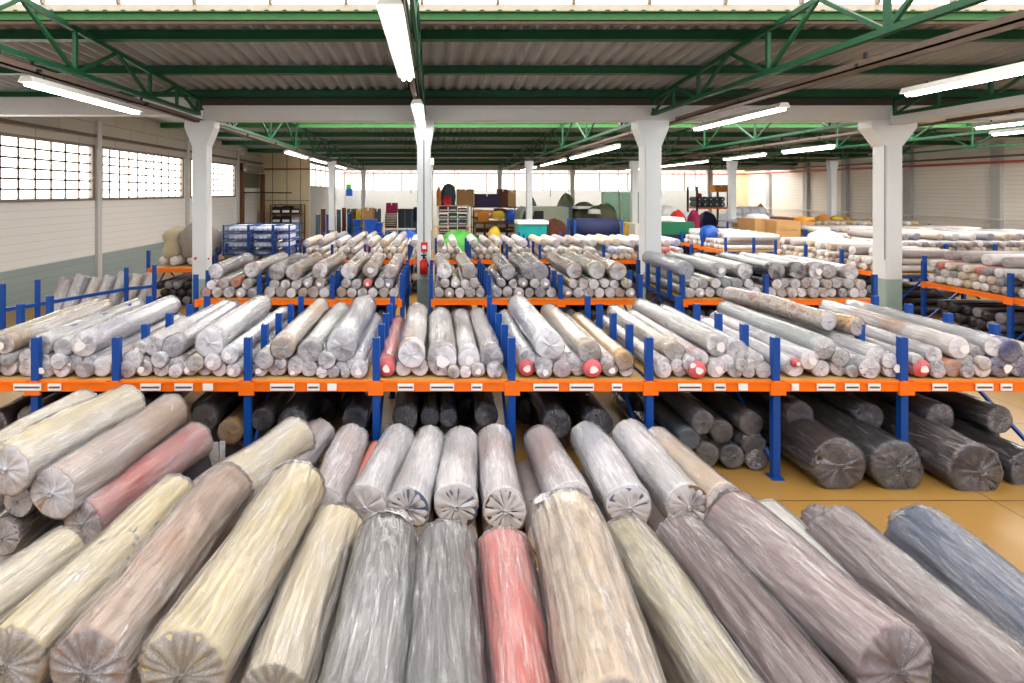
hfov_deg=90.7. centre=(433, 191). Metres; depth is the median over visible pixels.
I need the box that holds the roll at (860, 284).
[853,278,865,289]
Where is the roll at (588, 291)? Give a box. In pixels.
[584,287,593,296]
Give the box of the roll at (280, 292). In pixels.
[275,286,290,297]
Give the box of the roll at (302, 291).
[298,284,313,296]
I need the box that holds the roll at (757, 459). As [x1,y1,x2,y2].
[743,449,767,469]
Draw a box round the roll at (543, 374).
[535,364,551,378]
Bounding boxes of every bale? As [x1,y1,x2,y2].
[162,226,184,257]
[179,223,191,257]
[212,227,221,256]
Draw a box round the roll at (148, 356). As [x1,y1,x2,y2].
[144,354,151,360]
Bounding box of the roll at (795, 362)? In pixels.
[700,315,800,366]
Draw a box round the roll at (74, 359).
[69,353,84,369]
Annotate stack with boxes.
[353,219,362,236]
[364,219,377,250]
[376,222,383,237]
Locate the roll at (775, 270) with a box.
[716,251,784,279]
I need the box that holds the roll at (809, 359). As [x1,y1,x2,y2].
[709,311,818,369]
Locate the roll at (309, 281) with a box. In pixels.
[303,274,316,287]
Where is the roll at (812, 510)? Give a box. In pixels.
[800,503,828,525]
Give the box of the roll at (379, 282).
[375,264,387,288]
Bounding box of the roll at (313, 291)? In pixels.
[308,285,319,297]
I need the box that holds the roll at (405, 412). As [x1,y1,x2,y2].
[392,391,419,428]
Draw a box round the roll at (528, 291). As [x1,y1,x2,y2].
[521,285,533,297]
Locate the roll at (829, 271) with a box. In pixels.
[764,252,836,278]
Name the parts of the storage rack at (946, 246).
post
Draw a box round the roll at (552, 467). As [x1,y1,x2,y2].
[523,424,592,502]
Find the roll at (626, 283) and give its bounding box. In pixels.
[618,277,631,288]
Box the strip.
[210,441,224,465]
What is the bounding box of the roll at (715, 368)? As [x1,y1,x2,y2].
[705,352,725,377]
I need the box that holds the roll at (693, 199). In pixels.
[689,197,701,201]
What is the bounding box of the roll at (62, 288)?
[45,277,72,314]
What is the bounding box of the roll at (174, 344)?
[161,300,240,357]
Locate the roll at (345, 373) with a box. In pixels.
[341,368,349,378]
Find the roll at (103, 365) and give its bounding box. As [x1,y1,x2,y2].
[93,315,185,376]
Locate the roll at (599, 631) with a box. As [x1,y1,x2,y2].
[529,487,666,682]
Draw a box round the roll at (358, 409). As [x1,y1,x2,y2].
[342,391,372,428]
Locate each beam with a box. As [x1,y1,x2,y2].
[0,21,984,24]
[0,89,195,116]
[196,98,973,109]
[203,105,891,121]
[336,165,794,169]
[890,94,1023,124]
[890,105,1023,121]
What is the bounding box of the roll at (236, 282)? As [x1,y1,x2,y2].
[230,273,248,287]
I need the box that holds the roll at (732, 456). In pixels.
[718,440,744,468]
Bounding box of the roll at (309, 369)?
[301,361,318,376]
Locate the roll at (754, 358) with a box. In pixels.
[744,346,764,368]
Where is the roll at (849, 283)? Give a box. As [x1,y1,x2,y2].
[834,276,854,288]
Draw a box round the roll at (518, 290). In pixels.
[511,285,523,295]
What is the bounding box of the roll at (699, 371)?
[685,360,705,378]
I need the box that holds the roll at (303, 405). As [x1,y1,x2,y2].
[277,391,325,423]
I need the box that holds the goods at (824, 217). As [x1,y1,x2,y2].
[815,214,829,219]
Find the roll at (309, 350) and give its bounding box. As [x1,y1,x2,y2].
[297,302,348,362]
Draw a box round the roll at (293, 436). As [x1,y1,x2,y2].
[193,416,315,497]
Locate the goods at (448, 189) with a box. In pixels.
[441,183,455,204]
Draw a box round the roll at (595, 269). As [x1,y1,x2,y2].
[563,251,605,278]
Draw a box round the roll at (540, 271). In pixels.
[520,252,548,279]
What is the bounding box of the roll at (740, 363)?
[734,358,747,371]
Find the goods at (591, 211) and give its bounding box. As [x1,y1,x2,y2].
[588,209,600,213]
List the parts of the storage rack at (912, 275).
post, post, post, rail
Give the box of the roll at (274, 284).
[269,276,287,288]
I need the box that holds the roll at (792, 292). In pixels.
[785,287,797,297]
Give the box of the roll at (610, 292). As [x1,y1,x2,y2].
[599,286,615,297]
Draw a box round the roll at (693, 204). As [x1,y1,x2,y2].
[689,202,701,206]
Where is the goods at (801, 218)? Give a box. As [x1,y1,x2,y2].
[791,216,815,221]
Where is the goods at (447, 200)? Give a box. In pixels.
[443,196,451,206]
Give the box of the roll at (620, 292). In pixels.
[614,287,624,297]
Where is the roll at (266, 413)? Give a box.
[253,391,294,431]
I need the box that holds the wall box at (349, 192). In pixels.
[346,184,352,195]
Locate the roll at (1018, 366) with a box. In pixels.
[1009,356,1023,376]
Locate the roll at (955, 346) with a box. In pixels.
[818,299,970,358]
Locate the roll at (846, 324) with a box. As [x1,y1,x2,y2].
[749,307,865,336]
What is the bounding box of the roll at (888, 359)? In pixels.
[880,350,896,368]
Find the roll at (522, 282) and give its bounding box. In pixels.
[514,269,527,287]
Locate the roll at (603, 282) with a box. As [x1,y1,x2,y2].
[588,275,609,287]
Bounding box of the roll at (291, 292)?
[286,286,302,297]
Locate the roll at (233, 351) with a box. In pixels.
[221,306,287,363]
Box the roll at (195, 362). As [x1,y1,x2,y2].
[186,352,204,371]
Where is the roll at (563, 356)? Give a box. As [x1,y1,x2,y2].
[552,351,568,363]
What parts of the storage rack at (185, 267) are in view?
post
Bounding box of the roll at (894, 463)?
[786,391,923,488]
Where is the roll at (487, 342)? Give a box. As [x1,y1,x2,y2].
[469,307,503,367]
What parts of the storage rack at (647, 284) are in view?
post, post, rail, post, post, post, post, post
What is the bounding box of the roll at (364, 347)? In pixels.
[346,312,381,368]
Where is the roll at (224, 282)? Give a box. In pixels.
[217,270,243,288]
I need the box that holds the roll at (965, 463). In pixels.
[852,391,1003,491]
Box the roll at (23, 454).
[0,384,145,496]
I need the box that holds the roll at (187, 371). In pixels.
[183,362,197,375]
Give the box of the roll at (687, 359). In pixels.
[681,352,695,369]
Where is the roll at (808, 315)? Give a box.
[722,286,836,330]
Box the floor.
[0,227,1023,573]
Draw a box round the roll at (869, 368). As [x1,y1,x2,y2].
[836,345,880,378]
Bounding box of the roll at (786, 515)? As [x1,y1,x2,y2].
[758,498,857,583]
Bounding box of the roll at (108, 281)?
[95,275,116,299]
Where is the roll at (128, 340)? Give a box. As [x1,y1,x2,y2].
[83,313,183,361]
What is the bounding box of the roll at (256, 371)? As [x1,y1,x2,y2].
[253,365,268,376]
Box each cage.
[223,222,260,231]
[223,232,260,239]
[223,239,260,247]
[223,247,260,255]
[248,222,283,231]
[248,232,278,239]
[248,239,283,247]
[248,247,283,255]
[273,222,299,231]
[273,230,299,239]
[273,237,299,247]
[273,245,298,255]
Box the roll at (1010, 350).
[869,303,1021,362]
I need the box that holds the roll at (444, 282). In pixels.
[439,277,449,287]
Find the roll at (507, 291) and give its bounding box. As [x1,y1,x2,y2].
[501,282,512,296]
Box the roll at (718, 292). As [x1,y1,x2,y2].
[713,287,724,297]
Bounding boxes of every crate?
[385,213,396,218]
[385,219,396,225]
[385,226,396,234]
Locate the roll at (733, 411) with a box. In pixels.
[691,391,762,435]
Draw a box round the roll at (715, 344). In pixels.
[632,298,727,356]
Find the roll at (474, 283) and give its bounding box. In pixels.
[468,275,479,288]
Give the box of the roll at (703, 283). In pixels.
[690,275,707,288]
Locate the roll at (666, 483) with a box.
[611,418,706,520]
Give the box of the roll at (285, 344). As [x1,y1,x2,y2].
[270,298,329,359]
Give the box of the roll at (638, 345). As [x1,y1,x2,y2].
[603,315,669,369]
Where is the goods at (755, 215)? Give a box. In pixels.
[747,213,769,218]
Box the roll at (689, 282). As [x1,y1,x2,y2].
[650,266,698,288]
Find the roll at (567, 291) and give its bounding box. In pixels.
[550,274,572,297]
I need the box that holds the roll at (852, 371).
[843,364,858,377]
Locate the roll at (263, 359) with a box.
[253,311,302,369]
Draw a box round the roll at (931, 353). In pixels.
[865,324,942,361]
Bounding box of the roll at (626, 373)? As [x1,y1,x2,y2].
[618,367,632,376]
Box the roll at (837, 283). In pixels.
[825,277,841,288]
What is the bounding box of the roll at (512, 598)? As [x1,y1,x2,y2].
[476,525,558,682]
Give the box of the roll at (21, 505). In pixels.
[3,488,36,517]
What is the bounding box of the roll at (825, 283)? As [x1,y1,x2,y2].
[818,278,832,288]
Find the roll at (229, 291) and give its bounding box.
[223,286,241,297]
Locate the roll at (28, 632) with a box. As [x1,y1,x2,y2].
[0,473,194,682]
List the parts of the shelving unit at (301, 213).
shelf, shelf, post, post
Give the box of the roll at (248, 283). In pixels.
[242,272,265,289]
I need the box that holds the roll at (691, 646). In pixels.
[606,515,764,682]
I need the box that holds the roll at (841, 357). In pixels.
[827,346,849,366]
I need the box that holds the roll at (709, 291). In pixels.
[704,286,714,297]
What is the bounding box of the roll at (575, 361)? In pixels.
[552,327,582,372]
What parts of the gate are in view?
gate post, gate post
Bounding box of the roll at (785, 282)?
[780,278,789,287]
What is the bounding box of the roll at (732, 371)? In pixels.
[725,362,741,377]
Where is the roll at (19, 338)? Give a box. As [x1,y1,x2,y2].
[0,299,113,354]
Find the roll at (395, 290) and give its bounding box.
[389,273,401,297]
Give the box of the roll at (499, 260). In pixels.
[492,253,515,279]
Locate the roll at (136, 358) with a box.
[122,349,147,367]
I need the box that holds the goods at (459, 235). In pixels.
[443,230,478,264]
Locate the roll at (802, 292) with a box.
[797,287,806,297]
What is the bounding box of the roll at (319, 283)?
[314,265,341,288]
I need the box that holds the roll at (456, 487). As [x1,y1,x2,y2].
[434,425,478,525]
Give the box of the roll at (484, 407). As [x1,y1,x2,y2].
[470,391,497,426]
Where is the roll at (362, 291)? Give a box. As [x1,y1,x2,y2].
[357,284,370,295]
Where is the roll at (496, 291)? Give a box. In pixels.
[488,272,501,297]
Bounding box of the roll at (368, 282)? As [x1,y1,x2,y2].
[363,267,381,287]
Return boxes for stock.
[0,219,1023,682]
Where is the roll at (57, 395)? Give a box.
[17,391,95,419]
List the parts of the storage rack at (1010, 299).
post, post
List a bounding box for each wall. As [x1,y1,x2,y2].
[0,117,261,311]
[310,186,344,236]
[344,170,747,226]
[748,137,1023,229]
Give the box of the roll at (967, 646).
[805,505,1023,682]
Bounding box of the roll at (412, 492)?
[386,424,445,528]
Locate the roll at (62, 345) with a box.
[53,300,155,355]
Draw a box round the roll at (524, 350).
[499,309,536,364]
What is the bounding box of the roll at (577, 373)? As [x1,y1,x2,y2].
[573,370,583,375]
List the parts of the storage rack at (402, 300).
post, post, post, post, post, post, post, post, post, post, post, post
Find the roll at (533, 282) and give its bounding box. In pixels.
[527,277,539,288]
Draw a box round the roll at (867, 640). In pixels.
[702,488,933,682]
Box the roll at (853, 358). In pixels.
[847,352,858,364]
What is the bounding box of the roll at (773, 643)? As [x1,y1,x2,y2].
[655,513,849,682]
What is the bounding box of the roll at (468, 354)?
[452,308,479,369]
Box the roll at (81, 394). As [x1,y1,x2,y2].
[0,389,96,441]
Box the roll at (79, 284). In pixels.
[61,274,90,308]
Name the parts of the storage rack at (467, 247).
post, post, post, post, post, post, post, post, post, post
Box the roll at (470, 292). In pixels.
[464,287,475,297]
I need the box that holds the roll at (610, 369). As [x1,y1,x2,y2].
[602,361,617,376]
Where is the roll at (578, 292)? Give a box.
[564,283,583,297]
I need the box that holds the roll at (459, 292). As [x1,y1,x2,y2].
[454,286,464,297]
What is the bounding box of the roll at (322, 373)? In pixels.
[316,366,327,378]
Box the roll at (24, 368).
[18,360,30,376]
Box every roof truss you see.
[0,0,200,115]
[219,122,363,169]
[405,0,425,115]
[499,122,631,169]
[572,122,858,169]
[651,0,988,115]
[661,122,1023,167]
[710,122,1023,169]
[893,60,1023,115]
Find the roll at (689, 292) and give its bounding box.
[642,272,694,297]
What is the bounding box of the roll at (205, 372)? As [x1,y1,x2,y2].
[198,365,211,375]
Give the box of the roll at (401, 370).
[396,323,410,375]
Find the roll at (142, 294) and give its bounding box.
[137,273,157,302]
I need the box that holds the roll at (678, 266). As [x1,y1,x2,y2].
[642,251,694,277]
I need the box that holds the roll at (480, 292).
[475,274,484,296]
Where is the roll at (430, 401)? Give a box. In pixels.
[421,391,438,425]
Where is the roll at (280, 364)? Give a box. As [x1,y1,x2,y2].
[275,350,296,369]
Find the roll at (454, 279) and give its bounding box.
[449,265,459,287]
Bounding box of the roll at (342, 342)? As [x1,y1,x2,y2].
[326,295,375,361]
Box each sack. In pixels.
[699,225,720,241]
[718,213,727,220]
[718,221,727,227]
[726,207,742,214]
[739,206,750,214]
[747,206,758,213]
[754,206,766,213]
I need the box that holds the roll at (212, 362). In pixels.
[204,312,270,370]
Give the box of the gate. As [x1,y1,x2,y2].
[240,163,291,239]
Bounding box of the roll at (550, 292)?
[544,286,555,297]
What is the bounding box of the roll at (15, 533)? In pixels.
[0,509,57,555]
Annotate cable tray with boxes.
[0,55,360,169]
[401,0,423,103]
[593,108,1023,169]
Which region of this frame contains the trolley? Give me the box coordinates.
[567,218,622,235]
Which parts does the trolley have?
frame post, frame post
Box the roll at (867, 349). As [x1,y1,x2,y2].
[755,309,885,365]
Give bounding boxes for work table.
[385,228,415,231]
[473,222,513,235]
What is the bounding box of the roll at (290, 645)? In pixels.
[237,501,363,682]
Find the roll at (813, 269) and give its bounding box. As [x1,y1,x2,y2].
[754,252,823,278]
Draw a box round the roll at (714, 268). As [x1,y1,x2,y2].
[666,251,726,277]
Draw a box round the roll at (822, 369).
[804,359,829,376]
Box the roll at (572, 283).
[548,265,577,288]
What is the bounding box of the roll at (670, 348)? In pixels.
[606,304,684,360]
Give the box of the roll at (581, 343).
[540,303,601,361]
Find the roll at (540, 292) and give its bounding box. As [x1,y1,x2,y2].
[528,284,545,297]
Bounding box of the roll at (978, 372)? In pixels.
[973,364,991,377]
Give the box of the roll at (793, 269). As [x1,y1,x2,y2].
[735,251,805,278]
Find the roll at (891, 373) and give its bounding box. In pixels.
[879,364,899,377]
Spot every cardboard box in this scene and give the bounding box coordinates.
[737,217,773,232]
[766,219,800,229]
[766,229,800,237]
[772,239,790,247]
[801,222,814,224]
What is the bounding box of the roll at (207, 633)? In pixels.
[136,458,325,682]
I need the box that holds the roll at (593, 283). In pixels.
[580,272,598,289]
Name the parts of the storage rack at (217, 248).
post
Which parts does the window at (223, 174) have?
pane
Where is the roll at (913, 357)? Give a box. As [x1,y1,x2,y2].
[843,333,923,364]
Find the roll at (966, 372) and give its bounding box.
[959,366,973,377]
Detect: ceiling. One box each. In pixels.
[0,10,1023,89]
[139,110,297,122]
[216,128,1000,162]
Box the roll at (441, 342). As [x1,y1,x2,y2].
[427,307,456,375]
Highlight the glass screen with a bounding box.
[601,192,619,221]
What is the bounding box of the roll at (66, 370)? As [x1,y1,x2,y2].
[53,362,74,377]
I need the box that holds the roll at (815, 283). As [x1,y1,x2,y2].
[803,276,819,287]
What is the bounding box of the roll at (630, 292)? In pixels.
[619,285,634,297]
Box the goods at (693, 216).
[687,210,699,248]
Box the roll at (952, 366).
[942,355,962,377]
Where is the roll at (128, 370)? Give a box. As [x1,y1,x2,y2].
[121,360,137,378]
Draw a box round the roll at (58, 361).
[50,352,72,369]
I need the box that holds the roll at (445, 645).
[403,518,488,682]
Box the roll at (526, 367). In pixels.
[515,350,535,376]
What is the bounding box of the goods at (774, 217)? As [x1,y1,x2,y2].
[769,216,793,219]
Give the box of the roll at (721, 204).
[718,202,724,206]
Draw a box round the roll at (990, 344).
[844,299,1001,356]
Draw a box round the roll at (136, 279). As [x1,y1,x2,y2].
[120,273,144,303]
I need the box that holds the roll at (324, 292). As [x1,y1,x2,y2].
[319,282,329,297]
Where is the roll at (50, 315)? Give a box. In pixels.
[0,299,100,334]
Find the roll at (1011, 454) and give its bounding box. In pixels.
[952,416,1023,484]
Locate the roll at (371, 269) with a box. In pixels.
[362,251,384,277]
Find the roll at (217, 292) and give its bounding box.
[211,287,223,297]
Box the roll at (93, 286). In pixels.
[80,277,102,302]
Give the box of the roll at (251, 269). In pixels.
[244,252,288,277]
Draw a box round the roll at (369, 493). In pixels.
[345,423,414,518]
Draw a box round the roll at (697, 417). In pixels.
[658,391,714,434]
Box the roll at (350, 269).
[340,252,369,278]
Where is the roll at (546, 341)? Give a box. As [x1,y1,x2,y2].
[507,294,564,359]
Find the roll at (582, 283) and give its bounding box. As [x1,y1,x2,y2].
[575,277,588,289]
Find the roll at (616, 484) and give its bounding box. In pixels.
[569,420,651,523]
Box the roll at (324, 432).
[264,417,334,482]
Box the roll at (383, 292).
[379,287,389,297]
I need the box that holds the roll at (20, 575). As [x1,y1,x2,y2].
[0,526,86,619]
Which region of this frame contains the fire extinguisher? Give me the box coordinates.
[420,254,428,273]
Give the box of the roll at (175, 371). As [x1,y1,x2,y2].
[168,363,183,378]
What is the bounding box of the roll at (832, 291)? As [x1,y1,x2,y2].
[828,287,835,296]
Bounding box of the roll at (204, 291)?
[200,287,211,296]
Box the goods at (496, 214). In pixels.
[491,211,504,218]
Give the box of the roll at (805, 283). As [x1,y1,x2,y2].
[799,278,810,288]
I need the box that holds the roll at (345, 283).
[341,271,361,287]
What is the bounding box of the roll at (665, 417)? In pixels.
[634,391,701,449]
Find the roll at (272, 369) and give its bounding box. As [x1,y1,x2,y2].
[268,358,287,375]
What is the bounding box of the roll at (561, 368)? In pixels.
[552,358,571,377]
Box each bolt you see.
[316,214,319,234]
[321,208,325,234]
[326,213,328,233]
[337,209,340,232]
[342,207,345,231]
[347,213,350,234]
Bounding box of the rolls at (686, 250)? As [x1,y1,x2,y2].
[661,235,689,254]
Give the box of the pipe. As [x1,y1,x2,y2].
[509,10,1023,169]
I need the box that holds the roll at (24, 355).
[18,348,30,362]
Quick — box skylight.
[0,0,1023,10]
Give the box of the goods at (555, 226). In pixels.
[547,218,566,236]
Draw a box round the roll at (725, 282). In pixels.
[695,271,730,287]
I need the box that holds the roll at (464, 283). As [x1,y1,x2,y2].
[456,267,469,288]
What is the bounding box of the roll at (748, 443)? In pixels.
[739,432,766,452]
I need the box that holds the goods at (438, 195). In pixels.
[436,187,440,206]
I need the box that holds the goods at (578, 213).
[573,202,593,217]
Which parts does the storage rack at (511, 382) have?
post, post, post, post, post, post, post, post, post, post, post, post, post, post, post, post, post, post, post, post, post, post, post, post, post, post, post, post, post, post, post, post, post, post, post, post, post, post, post, post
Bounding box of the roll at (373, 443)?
[345,440,377,501]
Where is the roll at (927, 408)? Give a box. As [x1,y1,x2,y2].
[861,391,953,427]
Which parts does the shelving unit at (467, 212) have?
post, shelf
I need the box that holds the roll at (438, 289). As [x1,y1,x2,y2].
[434,274,443,297]
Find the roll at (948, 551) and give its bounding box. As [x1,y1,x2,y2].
[884,504,1023,644]
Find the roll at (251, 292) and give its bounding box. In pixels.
[247,279,271,297]
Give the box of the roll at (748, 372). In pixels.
[742,365,754,378]
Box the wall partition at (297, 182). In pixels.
[262,153,309,238]
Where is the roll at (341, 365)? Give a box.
[336,360,347,372]
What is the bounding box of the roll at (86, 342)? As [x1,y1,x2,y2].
[70,295,180,356]
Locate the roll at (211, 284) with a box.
[206,267,243,289]
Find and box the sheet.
[572,206,592,208]
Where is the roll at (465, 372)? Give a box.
[459,366,470,377]
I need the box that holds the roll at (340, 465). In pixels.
[318,423,369,507]
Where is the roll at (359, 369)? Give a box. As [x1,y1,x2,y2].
[350,319,382,378]
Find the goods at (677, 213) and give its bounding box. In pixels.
[670,209,686,220]
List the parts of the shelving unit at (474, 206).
shelf, shelf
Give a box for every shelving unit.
[270,204,304,241]
[438,205,468,234]
[471,206,518,237]
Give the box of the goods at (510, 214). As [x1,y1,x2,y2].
[505,209,514,222]
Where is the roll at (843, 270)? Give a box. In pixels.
[783,254,858,279]
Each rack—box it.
[0,265,156,329]
[0,295,1023,480]
[146,243,227,280]
[193,260,408,318]
[215,240,305,262]
[299,238,692,294]
[317,230,416,249]
[429,260,642,315]
[518,232,567,251]
[636,260,877,313]
[681,231,783,253]
[687,186,727,226]
[774,240,965,298]
[921,261,1023,339]
[943,244,997,259]
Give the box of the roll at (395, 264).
[383,253,404,278]
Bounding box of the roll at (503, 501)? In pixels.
[477,423,527,529]
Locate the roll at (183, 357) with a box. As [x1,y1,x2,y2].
[168,346,195,365]
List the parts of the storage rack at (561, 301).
post, post, post, post, post, post, post, post, post, post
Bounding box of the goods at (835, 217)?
[830,215,843,219]
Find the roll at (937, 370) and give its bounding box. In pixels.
[926,360,945,378]
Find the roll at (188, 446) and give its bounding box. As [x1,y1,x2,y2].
[63,421,212,543]
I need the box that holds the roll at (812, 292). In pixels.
[806,287,818,297]
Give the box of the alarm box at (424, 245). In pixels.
[421,242,427,251]
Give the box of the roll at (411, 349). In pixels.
[397,302,427,368]
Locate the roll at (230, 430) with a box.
[217,391,266,444]
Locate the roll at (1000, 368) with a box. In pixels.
[984,355,1012,377]
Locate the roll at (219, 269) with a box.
[208,252,253,278]
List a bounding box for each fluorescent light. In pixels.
[17,75,142,113]
[283,149,308,158]
[309,157,327,163]
[376,0,414,80]
[411,99,425,128]
[540,158,566,165]
[569,143,620,158]
[661,159,708,166]
[691,102,789,130]
[722,152,766,159]
[781,144,835,153]
[899,61,1023,96]
[971,118,1023,129]
[988,127,1023,135]
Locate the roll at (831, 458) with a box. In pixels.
[733,392,865,488]
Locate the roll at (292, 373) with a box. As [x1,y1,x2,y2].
[288,370,298,376]
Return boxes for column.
[184,121,219,309]
[327,161,336,232]
[361,170,365,231]
[414,121,433,318]
[431,164,433,249]
[432,172,432,231]
[497,170,501,219]
[524,161,533,219]
[569,170,574,205]
[629,161,638,222]
[631,120,668,303]
[638,170,638,222]
[705,170,712,212]
[726,161,737,228]
[826,161,837,217]
[858,120,916,310]
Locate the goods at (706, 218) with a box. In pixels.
[700,211,716,227]
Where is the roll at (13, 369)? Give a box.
[0,361,19,375]
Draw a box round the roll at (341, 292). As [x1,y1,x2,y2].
[336,285,348,297]
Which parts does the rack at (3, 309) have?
post, rail, post, rail, post, rail, post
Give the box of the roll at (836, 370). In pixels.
[824,359,845,375]
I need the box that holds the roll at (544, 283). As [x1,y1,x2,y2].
[539,278,549,288]
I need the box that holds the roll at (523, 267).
[508,253,533,279]
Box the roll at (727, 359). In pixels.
[715,354,733,371]
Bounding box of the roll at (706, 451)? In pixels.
[693,440,718,465]
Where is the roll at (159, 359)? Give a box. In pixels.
[151,350,169,368]
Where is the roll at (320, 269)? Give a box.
[312,251,345,278]
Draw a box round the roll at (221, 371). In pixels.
[211,362,227,376]
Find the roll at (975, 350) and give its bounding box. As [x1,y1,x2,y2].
[969,343,984,356]
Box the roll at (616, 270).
[581,251,626,280]
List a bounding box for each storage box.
[272,207,281,213]
[272,216,281,222]
[282,206,292,213]
[282,216,290,222]
[291,208,302,213]
[291,216,302,222]
[291,224,302,232]
[439,206,447,211]
[439,214,447,218]
[439,220,447,225]
[439,227,447,231]
[448,206,456,211]
[448,213,456,218]
[448,220,456,225]
[448,227,456,231]
[458,208,466,211]
[458,214,466,218]
[458,220,466,225]
[458,226,466,230]
[472,209,483,217]
[472,218,483,227]
[472,229,483,236]
[483,229,489,236]
[484,210,493,217]
[484,220,494,227]
[494,208,505,212]
[494,220,505,227]
[499,229,505,234]
[504,219,513,227]
[506,229,513,236]
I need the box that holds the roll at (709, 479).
[647,426,741,506]
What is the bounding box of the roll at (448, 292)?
[444,279,453,297]
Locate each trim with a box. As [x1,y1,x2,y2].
[0,118,262,163]
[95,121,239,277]
[264,168,344,173]
[410,170,694,196]
[745,154,1023,171]
[766,141,1003,229]
[766,208,1023,221]
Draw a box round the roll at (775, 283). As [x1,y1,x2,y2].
[752,274,781,288]
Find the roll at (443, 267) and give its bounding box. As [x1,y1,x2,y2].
[434,252,451,278]
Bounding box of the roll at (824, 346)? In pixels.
[716,300,835,359]
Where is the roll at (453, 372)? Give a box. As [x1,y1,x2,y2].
[447,325,459,378]
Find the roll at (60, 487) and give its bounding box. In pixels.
[30,393,188,519]
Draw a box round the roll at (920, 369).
[908,359,929,377]
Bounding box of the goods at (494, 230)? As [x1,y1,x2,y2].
[488,226,500,251]
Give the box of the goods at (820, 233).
[807,230,843,237]
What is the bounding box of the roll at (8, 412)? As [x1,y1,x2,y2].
[0,391,55,429]
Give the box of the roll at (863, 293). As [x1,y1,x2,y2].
[858,288,866,297]
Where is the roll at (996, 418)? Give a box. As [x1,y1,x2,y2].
[915,391,1012,433]
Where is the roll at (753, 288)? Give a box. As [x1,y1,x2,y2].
[744,286,761,292]
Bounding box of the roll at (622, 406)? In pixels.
[614,392,659,425]
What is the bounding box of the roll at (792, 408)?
[738,391,813,423]
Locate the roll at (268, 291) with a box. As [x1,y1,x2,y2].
[264,286,275,297]
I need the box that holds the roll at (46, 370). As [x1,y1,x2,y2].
[39,361,54,377]
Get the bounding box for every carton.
[347,208,355,237]
[356,209,361,218]
[363,207,374,230]
[375,209,380,221]
[386,203,397,212]
[457,189,473,206]
[474,194,498,206]
[497,189,507,206]
[508,190,515,206]
[619,222,630,235]
[628,223,638,235]
[709,185,727,191]
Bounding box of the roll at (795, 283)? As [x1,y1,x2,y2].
[782,276,800,288]
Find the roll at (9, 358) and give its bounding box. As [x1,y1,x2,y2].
[0,345,28,367]
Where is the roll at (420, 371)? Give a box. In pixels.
[411,337,428,376]
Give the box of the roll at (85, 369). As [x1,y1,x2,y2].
[75,360,94,377]
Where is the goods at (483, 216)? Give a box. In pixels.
[477,211,488,221]
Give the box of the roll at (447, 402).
[439,391,456,426]
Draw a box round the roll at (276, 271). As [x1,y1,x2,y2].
[268,252,304,280]
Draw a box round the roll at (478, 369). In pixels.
[471,340,484,377]
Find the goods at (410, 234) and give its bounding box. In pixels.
[395,229,415,241]
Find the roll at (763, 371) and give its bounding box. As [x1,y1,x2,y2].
[755,362,770,378]
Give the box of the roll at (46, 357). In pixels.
[42,350,54,361]
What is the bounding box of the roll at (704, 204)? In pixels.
[701,202,707,206]
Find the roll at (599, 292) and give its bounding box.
[594,287,604,297]
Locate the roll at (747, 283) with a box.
[725,274,752,288]
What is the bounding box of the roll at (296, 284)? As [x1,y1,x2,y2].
[291,270,311,289]
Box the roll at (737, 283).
[722,275,742,287]
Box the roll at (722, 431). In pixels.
[684,391,733,442]
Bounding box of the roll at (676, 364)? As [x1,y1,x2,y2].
[656,350,683,372]
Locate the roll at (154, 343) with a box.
[143,298,229,354]
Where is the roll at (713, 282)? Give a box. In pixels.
[693,271,720,288]
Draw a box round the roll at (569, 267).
[546,251,581,278]
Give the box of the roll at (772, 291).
[753,282,776,295]
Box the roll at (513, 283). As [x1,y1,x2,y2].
[498,270,517,288]
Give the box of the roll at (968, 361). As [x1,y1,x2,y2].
[942,354,972,367]
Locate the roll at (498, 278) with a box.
[487,265,505,287]
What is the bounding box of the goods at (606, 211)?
[584,204,617,218]
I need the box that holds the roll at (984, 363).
[973,355,991,370]
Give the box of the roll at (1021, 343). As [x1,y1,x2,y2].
[881,306,1023,358]
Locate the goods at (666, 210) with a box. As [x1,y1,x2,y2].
[661,204,675,215]
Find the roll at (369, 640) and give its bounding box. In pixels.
[317,508,419,682]
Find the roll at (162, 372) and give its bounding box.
[153,363,169,376]
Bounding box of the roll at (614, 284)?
[603,275,618,288]
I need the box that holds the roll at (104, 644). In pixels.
[48,461,253,682]
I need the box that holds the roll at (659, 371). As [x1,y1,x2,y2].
[603,327,671,378]
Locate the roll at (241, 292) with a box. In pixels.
[235,287,247,297]
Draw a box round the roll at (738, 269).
[691,252,752,277]
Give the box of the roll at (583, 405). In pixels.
[560,391,612,433]
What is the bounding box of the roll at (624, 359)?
[571,312,634,370]
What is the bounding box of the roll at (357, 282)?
[351,272,366,289]
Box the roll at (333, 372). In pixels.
[327,361,339,377]
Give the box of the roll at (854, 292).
[847,287,859,297]
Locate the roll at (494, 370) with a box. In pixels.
[485,362,502,378]
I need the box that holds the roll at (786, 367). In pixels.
[700,316,803,376]
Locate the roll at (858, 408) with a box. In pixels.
[808,391,883,427]
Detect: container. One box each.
[514,220,548,237]
[661,216,693,254]
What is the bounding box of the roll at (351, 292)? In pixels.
[346,286,357,297]
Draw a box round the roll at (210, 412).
[192,391,243,429]
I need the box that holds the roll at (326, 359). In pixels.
[318,347,335,369]
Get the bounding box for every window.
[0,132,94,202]
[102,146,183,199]
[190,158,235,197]
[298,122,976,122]
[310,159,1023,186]
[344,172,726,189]
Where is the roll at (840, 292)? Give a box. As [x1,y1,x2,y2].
[835,287,847,297]
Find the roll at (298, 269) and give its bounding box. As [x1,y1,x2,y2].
[285,252,322,279]
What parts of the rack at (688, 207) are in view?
post, post, post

